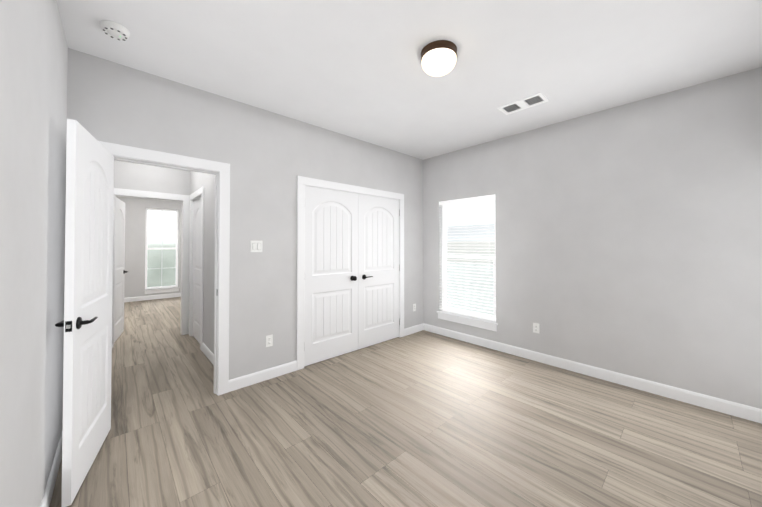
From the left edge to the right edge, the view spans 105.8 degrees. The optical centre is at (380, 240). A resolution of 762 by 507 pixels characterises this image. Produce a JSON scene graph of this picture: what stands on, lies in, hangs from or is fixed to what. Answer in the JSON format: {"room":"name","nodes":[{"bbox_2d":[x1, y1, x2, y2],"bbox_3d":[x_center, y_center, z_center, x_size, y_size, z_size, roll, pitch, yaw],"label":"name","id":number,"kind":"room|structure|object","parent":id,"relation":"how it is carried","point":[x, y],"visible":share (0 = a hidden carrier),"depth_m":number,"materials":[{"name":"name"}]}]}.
{"room":"empty bedroom","nodes":[
{"label":"empty bedroom","id":0,"kind":"room"},
{"bbox_2d":[0,0,67,506],"bbox_3d":[-1.014,0.006,0.638,0.120,2.740,3.570,1,-1,-43],"label":"wall","id":1,"kind":"structure","parent":0,"point":[33,85],"depth_m":1.18,"materials":[{"name":"paint"}]},
{"bbox_2d":[41,429,62,506],"bbox_3d":[-1.010,1.325,0.727,0.030,0.106,3.420,1,-1,-43],"label":"baseboard","id":2,"kind":"structure","parent":1,"relation":"attached to","point":[50,485],"depth_m":1.60,"materials":[{"name":"white wood"}]},
{"bbox_2d":[115,196,181,297],"bbox_3d":[-5.747,0.090,7.239,4.500,2.740,0.150,1,-1,-43],"label":"wall","id":3,"kind":"structure","parent":0,"point":[135,238],"depth_m":6.99,"materials":[{"name":"paint"}]},
{"bbox_2d":[124,293,180,301],"bbox_3d":[-5.692,1.406,7.162,4.500,0.106,0.014,1,-1,-43],"label":"baseboard","id":4,"kind":"structure","parent":3,"relation":"attached to","point":[130,299],"depth_m":7.15,"materials":[{"name":"white wood"}]},
{"bbox_2d":[144,208,179,293],"bbox_3d":[-5.590,0.246,7.359,0.725,2.130,0.175,1,-1,-43],"label":"window","id":5,"kind":"structure","parent":3,"relation":"in","point":[161,268],"depth_m":7.36,"materials":[{"name":"white plastic"}]},
{"bbox_2d":[114,160,189,194],"bbox_3d":[-3.095,0.054,4.373,4.500,2.740,0.120,1,-1,-43],"label":"wall","id":6,"kind":"structure","parent":0,"point":[136,176],"depth_m":4.12,"materials":[{"name":"paint"}]},
{"bbox_2d":[113,197,127,343],"bbox_3d":[-3.874,0.403,4.246,0.150,2.018,0.754,0,-1,-34],"label":"door","id":7,"kind":"structure","parent":6,"relation":"in","point":[119,266],"depth_m":4.23,"materials":[{"name":"painted wood"},{"name":"matte black metal"}]},
{"bbox_2d":[112,188,189,347],"bbox_3d":[-3.339,0.359,4.133,0.976,2.123,0.136,1,-1,-43],"label":"door frame","id":8,"kind":"structure","parent":6,"relation":"attached to","point":[183,199],"depth_m":4.37,"materials":[{"name":"white wood"}]},
{"bbox_2d":[190,171,214,353],"bbox_3d":[-2.156,0.045,3.668,0.120,2.740,2.190,1,-1,-43],"label":"wall","id":9,"kind":"structure","parent":0,"point":[198,180],"depth_m":3.54,"materials":[{"name":"paint"}]},
{"bbox_2d":[189,186,203,350],"bbox_3d":[-2.560,0.359,4.088,0.136,2.123,0.886,1,-1,-43],"label":"door frame","id":10,"kind":"structure","parent":9,"relation":"attached to","point":[197,194],"depth_m":4.30,"materials":[{"name":"white wood"}]},
{"bbox_2d":[193,197,200,342],"bbox_3d":[-2.570,0.401,4.078,0.035,2.018,0.694,1,-1,-43],"label":"hall door","id":11,"kind":"structure","parent":9,"relation":"in","point":[196,267],"depth_m":4.13,"materials":[{"name":"white wood"}]},
{"bbox_2d":[202,343,213,364],"bbox_3d":[-1.881,1.357,3.257,0.013,0.106,1.237,1,-1,-43],"label":"baseboard","id":12,"kind":"structure","parent":9,"relation":"attached to","point":[207,352],"depth_m":3.47,"materials":[{"name":"white wood"}]},
{"bbox_2d":[67,48,423,379],"bbox_3d":[-0.779,0.041,3.369,4.175,2.740,0.120,1,-1,-43],"label":"wall","id":13,"kind":"structure","parent":0,"point":[269,157],"depth_m":2.85,"materials":[{"name":"paint"}]},
{"bbox_2d":[55,119,113,506],"bbox_3d":[-1.822,0.372,1.819,0.150,2.018,0.752,0,-1,-31],"label":"entry door","id":14,"kind":"structure","parent":13,"relation":"in","point":[86,323],"depth_m":1.68,"materials":[{"name":"painted wood"},{"name":"matte black metal"}]},
{"bbox_2d":[99,141,229,395],"bbox_3d":[-1.796,0.337,2.414,0.926,2.123,0.136,1,-1,-43],"label":"door frame","id":15,"kind":"structure","parent":13,"relation":"attached to","point":[220,171],"depth_m":2.63,"materials":[{"name":"white wood"}]},
{"bbox_2d":[250,241,262,251],"bbox_3d":[-1.234,0.054,2.859,0.116,0.115,0.011,1,-1,-43],"label":"light switch","id":16,"kind":"object","parent":13,"relation":"attached to","point":[256,246],"visible":1,"depth_m":2.86,"materials":[{"name":"white plastic"}]},
{"bbox_2d":[229,360,296,391],"bbox_3d":[-1.167,1.352,2.903,0.679,0.106,0.013,1,-1,-43],"label":"baseboard","id":17,"kind":"structure","parent":13,"relation":"attached to","point":[253,378],"depth_m":2.87,"materials":[{"name":"white wood"}]},
{"bbox_2d":[266,334,272,346],"bbox_3d":[-1.138,1.021,2.937,0.070,0.115,0.008,1,-1,-43],"label":"electrical outlet","id":18,"kind":"object","parent":13,"relation":"attached to","point":[269,340],"visible":1,"depth_m":2.94,"materials":[{"name":"white plastic"}]},
{"bbox_2d":[304,186,357,365],"bbox_3d":[-0.568,0.393,3.460,0.772,2.018,0.102,1,-1,-43],"label":"closet door","id":19,"kind":"structure","parent":13,"relation":"in","point":[331,274],"depth_m":3.45,"materials":[{"name":"white wood"}]},
{"bbox_2d":[297,176,403,369],"bbox_3d":[-0.328,0.355,3.772,1.716,2.123,0.136,1,-1,-43],"label":"door frame","id":20,"kind":"structure","parent":13,"relation":"attached to","point":[302,182],"depth_m":3.20,"materials":[{"name":"white wood"}]},
{"bbox_2d":[358,194,399,348],"bbox_3d":[-0.003,0.400,3.990,0.772,2.018,0.092,1,-1,-43],"label":"closet door","id":21,"kind":"structure","parent":13,"relation":"in","point":[378,271],"depth_m":3.97,"materials":[{"name":"white wood"}]},
{"bbox_2d":[404,323,424,335],"bbox_3d":[0.502,1.372,4.447,0.437,0.106,0.013,1,-1,-43],"label":"baseboard","id":22,"kind":"structure","parent":13,"relation":"attached to","point":[407,331],"depth_m":4.45,"materials":[{"name":"white wood"}]},
{"bbox_2d":[49,297,761,506],"bbox_3d":[-2.179,1.477,3.848,5.755,0.120,10.250,1,-1,-43],"label":"floor","id":23,"kind":"structure","parent":0,"point":[423,418],"depth_m":2.05,"materials":[{"name":"brown wood"}]},
{"bbox_2d":[57,0,761,159],"bbox_3d":[-2.179,-1.383,3.884,5.755,0.120,10.250,1,-1,-43],"label":"ceiling","id":24,"kind":"structure","parent":0,"point":[352,68],"depth_m":2.07,"materials":[{"name":"paint"}]},
{"bbox_2d":[100,20,129,40],"bbox_3d":[-1.687,-1.329,1.828,0.140,0.040,0.140,1,-1,-43],"label":"smoke detector","id":25,"kind":"object","parent":24,"relation":"attached to","point":[112,29],"visible":1,"depth_m":1.80,"materials":[{"name":"white plastic"}]},
{"bbox_2d":[421,40,456,76],"bbox_3d":[0.413,-1.274,2.057,0.256,0.143,0.256,1,-1,-43],"label":"ceiling light","id":26,"kind":"object","parent":24,"relation":"attached to","point":[438,58],"visible":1,"depth_m":1.98,"materials":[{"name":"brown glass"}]},
{"bbox_2d":[497,92,548,114],"bbox_3d":[1.380,-1.331,2.809,0.210,0.011,0.400,1,-1,-43],"label":"ceiling vent","id":27,"kind":"object","parent":24,"relation":"in","point":[525,103],"visible":1,"depth_m":2.80,"materials":[{"name":"white metal"}]},
{"bbox_2d":[423,67,761,408],"bbox_3d":[1.951,0.041,3.382,0.150,2.740,3.570,1,-1,-43],"label":"wall","id":28,"kind":"structure","parent":0,"point":[628,238],"depth_m":2.76,"materials":[{"name":"paint"}]},
{"bbox_2d":[437,194,497,330],"bbox_3d":[1.235,0.286,4.127,0.175,1.790,0.950,1,-1,-43],"label":"window","id":29,"kind":"structure","parent":28,"relation":"in","point":[444,267],"depth_m":4.11,"materials":[{"name":"white plastic"}]},
{"bbox_2d":[533,323,538,332],"bbox_3d":[1.826,1.026,3.388,0.008,0.115,0.070,1,-1,-43],"label":"electrical outlet","id":30,"kind":"object","parent":28,"relation":"attached to","point":[535,327],"visible":1,"depth_m":3.39,"materials":[{"name":"white plastic"}]},
{"bbox_2d":[425,324,761,423],"bbox_3d":[1.840,1.358,3.365,0.014,0.106,3.420,1,-1,-43],"label":"baseboard","id":31,"kind":"structure","parent":28,"relation":"attached to","point":[747,412],"depth_m":2.80,"materials":[{"name":"white wood"}]},
{"label":"outside","id":32,"kind":"structure","parent":0,"visible":0},
{"bbox_2d":[147,210,175,286],"bbox_3d":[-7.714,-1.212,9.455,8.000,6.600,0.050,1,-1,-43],"label":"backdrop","id":33,"kind":"structure","parent":32,"point":[163,259],"depth_m":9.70,"materials":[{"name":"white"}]},
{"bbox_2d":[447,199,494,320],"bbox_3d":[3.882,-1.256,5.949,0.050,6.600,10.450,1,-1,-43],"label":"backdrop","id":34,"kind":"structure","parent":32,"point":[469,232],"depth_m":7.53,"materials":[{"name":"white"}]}
]}

